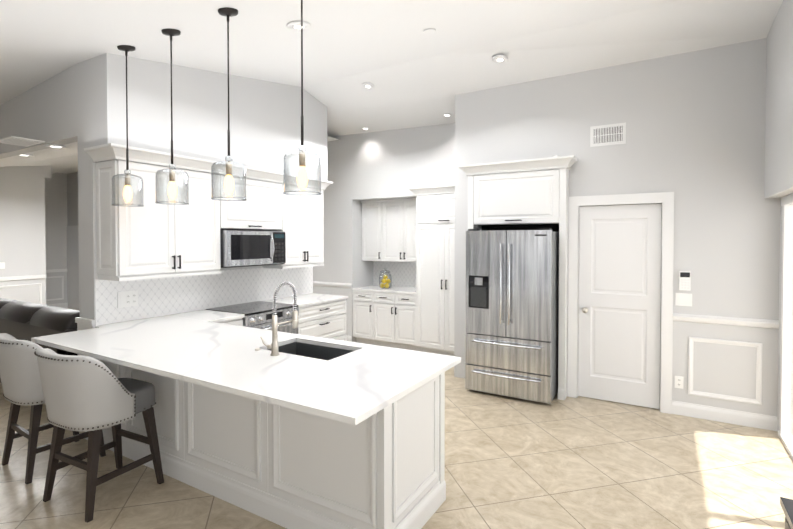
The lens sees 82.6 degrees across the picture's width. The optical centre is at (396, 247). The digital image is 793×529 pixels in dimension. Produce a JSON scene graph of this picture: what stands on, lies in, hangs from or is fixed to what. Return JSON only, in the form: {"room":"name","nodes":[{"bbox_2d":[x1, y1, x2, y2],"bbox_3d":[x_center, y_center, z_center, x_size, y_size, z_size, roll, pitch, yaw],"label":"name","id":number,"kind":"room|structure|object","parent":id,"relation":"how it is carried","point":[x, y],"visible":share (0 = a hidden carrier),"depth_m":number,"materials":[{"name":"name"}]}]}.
{"room":"kitchen","nodes":[
{"label":"kitchen","id":0,"kind":"room"},
{"bbox_2d":[0,165,55,304],"bbox_3d":[-9.870,-0.155,4.899,0.150,3.500,10.450,1,1,31],"label":"wall","id":1,"kind":"structure","parent":0,"point":[38,210],"depth_m":8.98,"materials":[{"name":"grey paint"}]},
{"bbox_2d":[0,262,4,268],"bbox_3d":[-7.571,0.342,8.619,0.012,0.120,0.140,1,1,31],"label":"light switch","id":2,"kind":"object","parent":1,"relation":"attached to","point":[2,265],"visible":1,"depth_m":8.65,"materials":[{"name":"white plastic"}]},
{"bbox_2d":[0,275,47,303],"bbox_3d":[-8.802,1.082,6.542,0.030,0.970,6.330,1,1,31],"label":"trim","id":3,"kind":"structure","parent":1,"relation":"attached to","point":[31,276],"depth_m":8.97,"materials":[{"name":"white wood"}]},
{"bbox_2d":[0,64,77,158],"bbox_3d":[-5.568,-1.530,5.734,6.310,0.980,0.120,1,1,31],"label":"wall","id":4,"kind":"structure","parent":0,"point":[47,111],"depth_m":4.41,"materials":[{"name":"grey paint"}]},
{"bbox_2d":[52,173,67,303],"bbox_3d":[-8.479,-0.255,10.765,0.150,3.500,1.020,1,1,31],"label":"wall","id":5,"kind":"structure","parent":0,"point":[59,180],"depth_m":11.04,"materials":[{"name":"grey paint"}]},
{"bbox_2d":[46,269,66,307],"bbox_3d":[-8.411,1.011,10.723,0.030,0.970,1.020,1,1,31],"label":"trim","id":6,"kind":"structure","parent":5,"relation":"attached to","point":[63,305],"depth_m":11.02,"materials":[{"name":"white wood"}]},
{"bbox_2d":[68,172,78,225],"bbox_3d":[-6.549,-0.247,10.294,3.950,3.500,0.120,1,1,31],"label":"wall","id":7,"kind":"structure","parent":0,"point":[73,220],"depth_m":11.01,"materials":[{"name":"grey paint"}]},
{"bbox_2d":[67,225,79,309],"bbox_3d":[-6.523,0.490,10.203,3.800,2.030,0.030,1,1,31],"label":"trim","id":8,"kind":"structure","parent":7,"relation":"attached to","point":[72,270],"depth_m":11.01,"materials":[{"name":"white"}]},
{"bbox_2d":[0,136,339,173],"bbox_3d":[-5.620,-1.439,8.616,9.340,0.700,4.780,1,1,31],"label":"ceiling","id":9,"kind":"structure","parent":0,"point":[53,153],"depth_m":6.57,"materials":[{"name":"white paint"}]},
{"bbox_2d":[0,136,44,146],"bbox_3d":[-3.579,-1.005,4.278,0.400,0.016,0.260,1,1,31],"label":"ceiling vent","id":10,"kind":"object","parent":9,"relation":"attached to","point":[18,141],"visible":1,"depth_m":4.24,"materials":[{"name":"white metal"}]},
{"bbox_2d":[17,154,33,156],"bbox_3d":[-4.181,-1.041,5.063,0.180,0.012,0.180,1,1,31],"label":"recessed light","id":11,"kind":"object","parent":9,"relation":"in","point":[28,155],"visible":0.65,"depth_m":5.09,"materials":[{"name":"white"}]},
{"bbox_2d":[44,144,66,148],"bbox_3d":[-3.399,-1.011,4.501,0.180,0.012,0.180,1,1,31],"label":"recessed light","id":12,"kind":"object","parent":9,"relation":"in","point":[54,146],"visible":1,"depth_m":4.48,"materials":[{"name":"white"}]},
{"bbox_2d":[77,53,326,319],"bbox_3d":[-1.926,-0.386,5.207,0.510,3.950,2.900,1,1,31],"label":"wall","id":13,"kind":"structure","parent":0,"point":[265,125],"depth_m":4.41,"materials":[{"name":"grey paint"}]},
{"bbox_2d":[75,317,94,355],"bbox_3d":[-2.782,1.122,4.037,0.290,0.975,0.029,1,1,31],"label":"trim","id":14,"kind":"structure","parent":13,"relation":"attached to","point":[83,323],"depth_m":4.02,"materials":[{"name":"white wood"}]},
{"bbox_2d":[92,143,223,278],"bbox_3d":[-2.237,-0.310,4.328,0.344,1.108,1.032,1,1,31],"label":"upper cabinet","id":15,"kind":"object","parent":13,"relation":"attached to","point":[151,239],"depth_m":4.07,"materials":[{"name":"white wood"}]},
{"bbox_2d":[95,267,312,325],"bbox_3d":[-1.925,0.462,5.204,0.008,0.414,2.860,1,1,31],"label":"backsplash","id":16,"kind":"structure","parent":13,"relation":"attached to","point":[157,297],"depth_m":4.81,"materials":[{"name":"tile"}]},
{"bbox_2d":[117,290,137,307],"bbox_3d":[-2.506,0.479,4.209,0.009,0.145,0.185,1,1,31],"label":"outlet","id":17,"kind":"object","parent":16,"relation":"attached to","point":[127,299],"visible":1,"depth_m":4.20,"materials":[{"name":"white plastic"}]},
{"bbox_2d":[224,164,283,230],"bbox_3d":[-1.749,-0.544,5.146,0.344,0.668,0.880,1,1,31],"label":"upper cabinet","id":18,"kind":"object","parent":13,"relation":"attached to","point":[263,209],"depth_m":5.09,"materials":[{"name":"white wood"}]},
{"bbox_2d":[220,230,285,267],"bbox_3d":[-1.695,0.007,5.123,0.470,0.388,0.836,1,1,31],"label":"microwave","id":19,"kind":"object","parent":18,"relation":"attached to","point":[248,248],"visible":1,"depth_m":4.95,"materials":[{"name":"silver metal"}]},
{"bbox_2d":[262,175,323,266],"bbox_3d":[-1.328,-0.336,5.859,0.344,1.108,0.770,1,1,31],"label":"upper cabinet","id":20,"kind":"object","parent":13,"relation":"attached to","point":[303,215],"depth_m":5.76,"materials":[{"name":"white wood"}]},
{"bbox_2d":[313,123,454,341],"bbox_3d":[-3.728,-0.459,9.498,11.710,3.950,0.740,1,1,31],"label":"wall","id":21,"kind":"structure","parent":0,"point":[387,164],"depth_m":7.20,"materials":[{"name":"grey paint"}]},
{"bbox_2d":[313,281,351,341],"bbox_3d":[-2.695,1.047,8.463,4.570,0.975,0.030,1,1,31],"label":"trim","id":22,"kind":"structure","parent":21,"relation":"attached to","point":[334,284],"depth_m":7.44,"materials":[{"name":"white wood"}]},
{"bbox_2d":[373,261,415,286],"bbox_3d":[0.117,0.435,7.516,1.196,0.429,0.007,1,1,31],"label":"backsplash","id":23,"kind":"structure","parent":21,"relation":"attached to","point":[403,274],"depth_m":7.57,"materials":[{"name":"tile"}]},
{"bbox_2d":[0,0,782,173],"bbox_3d":[-5.277,-0.908,3.757,14.900,2.553,13.200,1,1,31],"label":"ceiling","id":24,"kind":"structure","parent":0,"point":[402,63],"depth_m":3.92,"materials":[{"name":"white paint"}]},
{"bbox_2d":[111,45,143,206],"bbox_3d":[-2.212,-0.999,3.704,0.232,1.308,0.232,1,1,31],"label":"pendant light","id":25,"kind":"object","parent":24,"relation":"hanging from","point":[127,191],"visible":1,"depth_m":3.70,"materials":[{"name":"clear glass"}]},
{"bbox_2d":[155,28,188,204],"bbox_3d":[-1.692,-0.984,3.395,0.232,1.303,0.232,1,1,31],"label":"pendant light","id":26,"kind":"object","parent":24,"relation":"hanging from","point":[172,190],"visible":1,"depth_m":3.39,"materials":[{"name":"clear glass"}]},
{"bbox_2d":[211,7,246,200],"bbox_3d":[-1.143,-0.973,3.069,0.232,1.289,0.232,1,1,31],"label":"pendant light","id":27,"kind":"object","parent":24,"relation":"hanging from","point":[228,182],"visible":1,"depth_m":3.06,"materials":[{"name":"clear glass"}]},
{"bbox_2d":[287,21,310,29],"bbox_3d":[-0.743,-1.692,3.431,0.182,0.039,0.180,1,1,31],"label":"recessed light","id":28,"kind":"object","parent":24,"relation":"in","point":[295,25],"visible":0.9,"depth_m":3.40,"materials":[{"name":"white plastic"}]},
{"bbox_2d":[283,0,321,195],"bbox_3d":[-0.571,-0.962,2.729,0.232,1.273,0.232,1,1,31],"label":"pendant light","id":29,"kind":"object","parent":24,"relation":"hanging from","point":[302,179],"visible":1,"depth_m":2.72,"materials":[{"name":"clear glass"}]},
{"bbox_2d":[362,82,373,88],"bbox_3d":[-0.348,-1.987,5.528,0.152,0.041,0.150,1,1,31],"label":"recessed light","id":30,"kind":"object","parent":24,"relation":"in","point":[367,85],"visible":0.98,"depth_m":5.51,"materials":[{"name":"white plastic"}]},
{"bbox_2d":[423,28,435,33],"bbox_3d":[0.277,-1.827,3.802,0.112,0.028,0.111,1,1,31],"label":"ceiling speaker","id":31,"kind":"object","parent":24,"relation":"attached to","point":[428,31],"visible":0.98,"depth_m":3.79,"materials":[{"name":"white plastic"}]},
{"bbox_2d":[442,113,451,116],"bbox_3d":[0.682,-1.790,6.090,0.132,0.030,0.131,1,1,31],"label":"recessed light","id":32,"kind":"object","parent":24,"relation":"in","point":[446,115],"visible":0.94,"depth_m":6.07,"materials":[{"name":"white plastic"}]},
{"bbox_2d":[492,55,507,62],"bbox_3d":[1.056,-1.927,4.604,0.152,0.035,0.151,1,1,31],"label":"recessed light","id":33,"kind":"object","parent":24,"relation":"in","point":[499,59],"visible":0.98,"depth_m":4.59,"materials":[{"name":"white"}]},
{"bbox_2d":[0,308,792,528],"bbox_3d":[-4.089,1.623,4.723,20.000,0.050,16.000,1,1,31],"label":"floor","id":34,"kind":"structure","parent":0,"point":[579,462],"depth_m":3.17,"materials":[{"name":"tile"}]},
{"bbox_2d":[0,298,79,382],"bbox_3d":[-4.333,1.099,5.557,3.320,0.970,0.960,1,1,31],"label":"sofa","id":35,"kind":"object","parent":34,"relation":"on","point":[22,320],"visible":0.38,"depth_m":4.70,"materials":[{"name":"black leather"}]},
{"bbox_2d":[0,333,105,483],"bbox_3d":[-2.630,1.125,3.405,0.603,0.990,0.613,1,1,31],"label":"stool","id":36,"kind":"object","parent":34,"relation":"on","point":[20,377],"visible":0.56,"depth_m":3.13,"materials":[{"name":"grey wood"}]},
{"bbox_2d":[34,348,163,522],"bbox_3d":[-1.952,1.133,2.968,0.603,0.990,0.615,1,1,31],"label":"stool","id":37,"kind":"object","parent":34,"relation":"on","point":[93,397],"visible":1,"depth_m":2.75,"materials":[{"name":"beige fabric"}]},
{"bbox_2d":[85,357,122,455],"bbox_3d":[-2.191,1.166,3.973,0.582,0.888,0.738,1,1,31],"label":"base cabinet","id":38,"kind":"object","parent":34,"relation":"on","point":[117,370],"depth_m":3.61,"materials":[{"name":"white wood"}]},
{"bbox_2d":[123,365,182,481],"bbox_3d":[-1.624,1.172,3.637,0.752,0.888,0.738,1,1,31],"label":"base cabinet","id":39,"kind":"object","parent":34,"relation":"on","point":[168,419],"depth_m":3.26,"materials":[{"name":"white wood"}]},
{"bbox_2d":[179,381,266,518],"bbox_3d":[-0.953,1.179,3.238,0.826,0.888,0.738,1,1,31],"label":"peninsula panel","id":40,"kind":"object","parent":34,"relation":"on","point":[225,434],"depth_m":2.91,"materials":[{"name":"white wood"}]},
{"bbox_2d":[215,317,242,325],"bbox_3d":[-1.956,1.157,4.561,0.614,0.888,0.504,1,1,31],"label":"base cabinet","id":41,"kind":"object","parent":34,"relation":"on","point":[239,323],"depth_m":4.52,"materials":[{"name":"white wood"}]},
{"bbox_2d":[167,310,244,321],"bbox_3d":[-1.936,0.695,4.575,0.632,0.030,0.446,1,1,31],"label":"countertop","id":42,"kind":"structure","parent":41,"relation":"on","point":[204,315],"depth_m":4.53,"materials":[{"name":"white stone"}]},
{"bbox_2d":[206,301,298,333],"bbox_3d":[-1.589,1.129,5.081,0.706,0.926,0.756,1,1,31],"label":"range","id":43,"kind":"object","parent":34,"relation":"on","point":[258,314],"visible":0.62,"depth_m":4.96,"materials":[{"name":"silver metal"}]},
{"bbox_2d":[298,301,346,340],"bbox_3d":[-1.187,1.135,5.856,0.614,0.888,0.975,1,1,31],"label":"base cabinet","id":44,"kind":"object","parent":34,"relation":"on","point":[322,315],"depth_m":5.72,"materials":[{"name":"white wood"}]},
{"bbox_2d":[265,293,346,308],"bbox_3d":[-1.177,0.674,5.853,0.632,0.030,0.993,1,1,31],"label":"countertop","id":45,"kind":"structure","parent":44,"relation":"on","point":[313,298],"depth_m":5.76,"materials":[{"name":"white stone"}]},
{"bbox_2d":[267,373,445,528],"bbox_3d":[-0.239,1.186,2.814,0.850,0.888,0.738,1,1,31],"label":"base cabinet","id":46,"kind":"object","parent":34,"relation":"on","point":[289,430],"depth_m":2.53,"materials":[{"name":"white wood"}]},
{"bbox_2d":[31,329,322,396],"bbox_3d":[-1.631,0.719,3.167,2.400,0.030,0.660,1,1,31],"label":"countertop","id":47,"kind":"structure","parent":46,"relation":"on","point":[219,369],"depth_m":2.89,"materials":[{"name":"white stone"}]},
{"bbox_2d":[95,317,366,352],"bbox_3d":[-1.418,0.711,3.622,2.498,0.030,0.660,1,1,31],"label":"countertop","id":48,"kind":"structure","parent":46,"relation":"on","point":[233,338],"depth_m":3.66,"materials":[{"name":"white stone"}]},
{"bbox_2d":[259,281,298,356],"bbox_3d":[-0.841,0.465,3.093,0.250,0.480,0.260,1,1,31],"label":"faucet","id":49,"kind":"object","parent":48,"relation":"on","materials":[{"name":"silver metal"}]},
{"bbox_2d":[283,341,350,360],"bbox_3d":[-0.607,0.835,3.171,0.648,0.226,0.398,1,1,31],"label":"sink","id":50,"kind":"object","parent":48,"relation":"in","point":[304,348],"depth_m":3.40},
{"bbox_2d":[243,345,460,424],"bbox_3d":[-0.175,0.729,2.593,0.690,0.030,1.160,1,1,31],"label":"countertop","id":51,"kind":"structure","parent":46,"relation":"on","point":[355,386],"depth_m":2.40,"materials":[{"name":"white stone"}]},
{"bbox_2d":[352,198,418,350],"bbox_3d":[-0.052,0.392,7.231,1.196,2.326,0.649,1,1,31],"label":"tall cabinet","id":52,"kind":"object","parent":34,"relation":"on","point":[385,317],"visible":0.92,"depth_m":7.12,"materials":[{"name":"white wood"}]},
{"bbox_2d":[379,268,391,288],"bbox_3d":[-0.180,0.489,7.291,0.210,0.330,0.210,1,1,31],"label":"lemon jar","id":53,"kind":"object","parent":52,"relation":"on","point":[384,281],"visible":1,"depth_m":7.26,"materials":[{"name":"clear glass"}]},
{"bbox_2d":[408,185,454,355],"bbox_3d":[0.780,0.346,6.637,1.003,2.438,0.700,1,1,31],"label":"pantry","id":54,"kind":"object","parent":34,"relation":"on","point":[435,244],"visible":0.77,"depth_m":6.46,"materials":[{"name":"white wood"}]},
{"bbox_2d":[465,228,558,403],"bbox_3d":[1.342,0.692,5.064,0.906,1.800,0.880,1,1,31],"label":"fridge","id":55,"kind":"object","parent":34,"relation":"on","point":[512,314],"visible":0.98,"depth_m":4.71,"materials":[{"name":"grey metal"}]},
{"bbox_2d":[458,155,577,399],"bbox_3d":[1.312,0.305,5.014,1.264,2.575,0.239,1,1,31],"label":"surround","id":56,"kind":"object","parent":34,"relation":"on","point":[538,195],"visible":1,"depth_m":4.87,"materials":[{"name":"white wood"}]},
{"bbox_2d":[780,497,792,528],"bbox_3d":[1.467,1.381,1.320,0.305,0.550,1.370,1,1,31],"label":"console","id":57,"kind":"object","parent":34,"relation":"on","point":[786,504],"visible":1,"depth_m":1.90,"materials":[{"name":"black"}]},
{"bbox_2d":[454,38,779,416],"bbox_3d":[2.345,-0.384,5.085,3.240,3.950,0.950,1,1,31],"label":"wall","id":58,"kind":"structure","parent":0,"point":[695,131],"depth_m":4.28,"materials":[{"name":"grey paint"}]},
{"bbox_2d":[590,122,625,146],"bbox_3d":[2.163,-1.156,4.618,0.330,0.210,0.014,1,1,31],"label":"air vent","id":59,"kind":"object","parent":58,"relation":"in","point":[609,134],"visible":1,"depth_m":4.61,"materials":[{"name":"white metal"}]},
{"bbox_2d":[578,204,661,408],"bbox_3d":[2.263,0.579,4.610,0.752,2.026,0.108,1,1,31],"label":"door","id":60,"kind":"structure","parent":58,"relation":"in","point":[619,294],"depth_m":4.62,"materials":[{"name":"white wood"}]},
{"bbox_2d":[567,192,778,430],"bbox_3d":[2.559,0.533,4.403,1.820,2.140,0.030,1,1,31],"label":"trim","id":61,"kind":"structure","parent":58,"relation":"attached to","point":[668,405],"depth_m":4.35,"materials":[{"name":"white wood"}]},
{"bbox_2d":[675,376,683,388],"bbox_3d":[2.715,1.292,4.334,0.072,0.115,0.009,1,1,31],"label":"outlet","id":62,"kind":"object","parent":58,"relation":"attached to","point":[679,381],"visible":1,"depth_m":4.33,"materials":[{"name":"white plastic"}]},
{"bbox_2d":[675,293,691,305],"bbox_3d":[2.741,0.495,4.302,0.135,0.120,0.016,1,1,31],"label":"switch plate","id":63,"kind":"object","parent":58,"relation":"attached to","point":[683,299],"visible":1,"depth_m":4.30,"materials":[{"name":"white plastic"}]},
{"bbox_2d":[679,271,690,290],"bbox_3d":[2.745,0.315,4.292,0.090,0.180,0.024,1,1,31],"label":"keypad","id":64,"kind":"object","parent":58,"relation":"attached to","point":[684,280],"visible":0.96,"depth_m":4.28,"materials":[{"name":"white plastic"}]},
{"bbox_2d":[764,0,792,435],"bbox_3d":[0.528,-0.282,-0.872,0.280,3.950,11.150,1,1,31],"label":"wall","id":65,"kind":"structure","parent":0,"point":[778,183],"depth_m":3.54,"materials":[{"name":"grey paint"}]},
{"bbox_2d":[778,193,792,459],"bbox_3d":[1.730,0.637,1.169,0.080,2.043,6.260,1,1,31],"label":"door","id":66,"kind":"structure","parent":65,"relation":"in","point":[784,434],"depth_m":3.78,"materials":[{"name":"white"}]}
]}

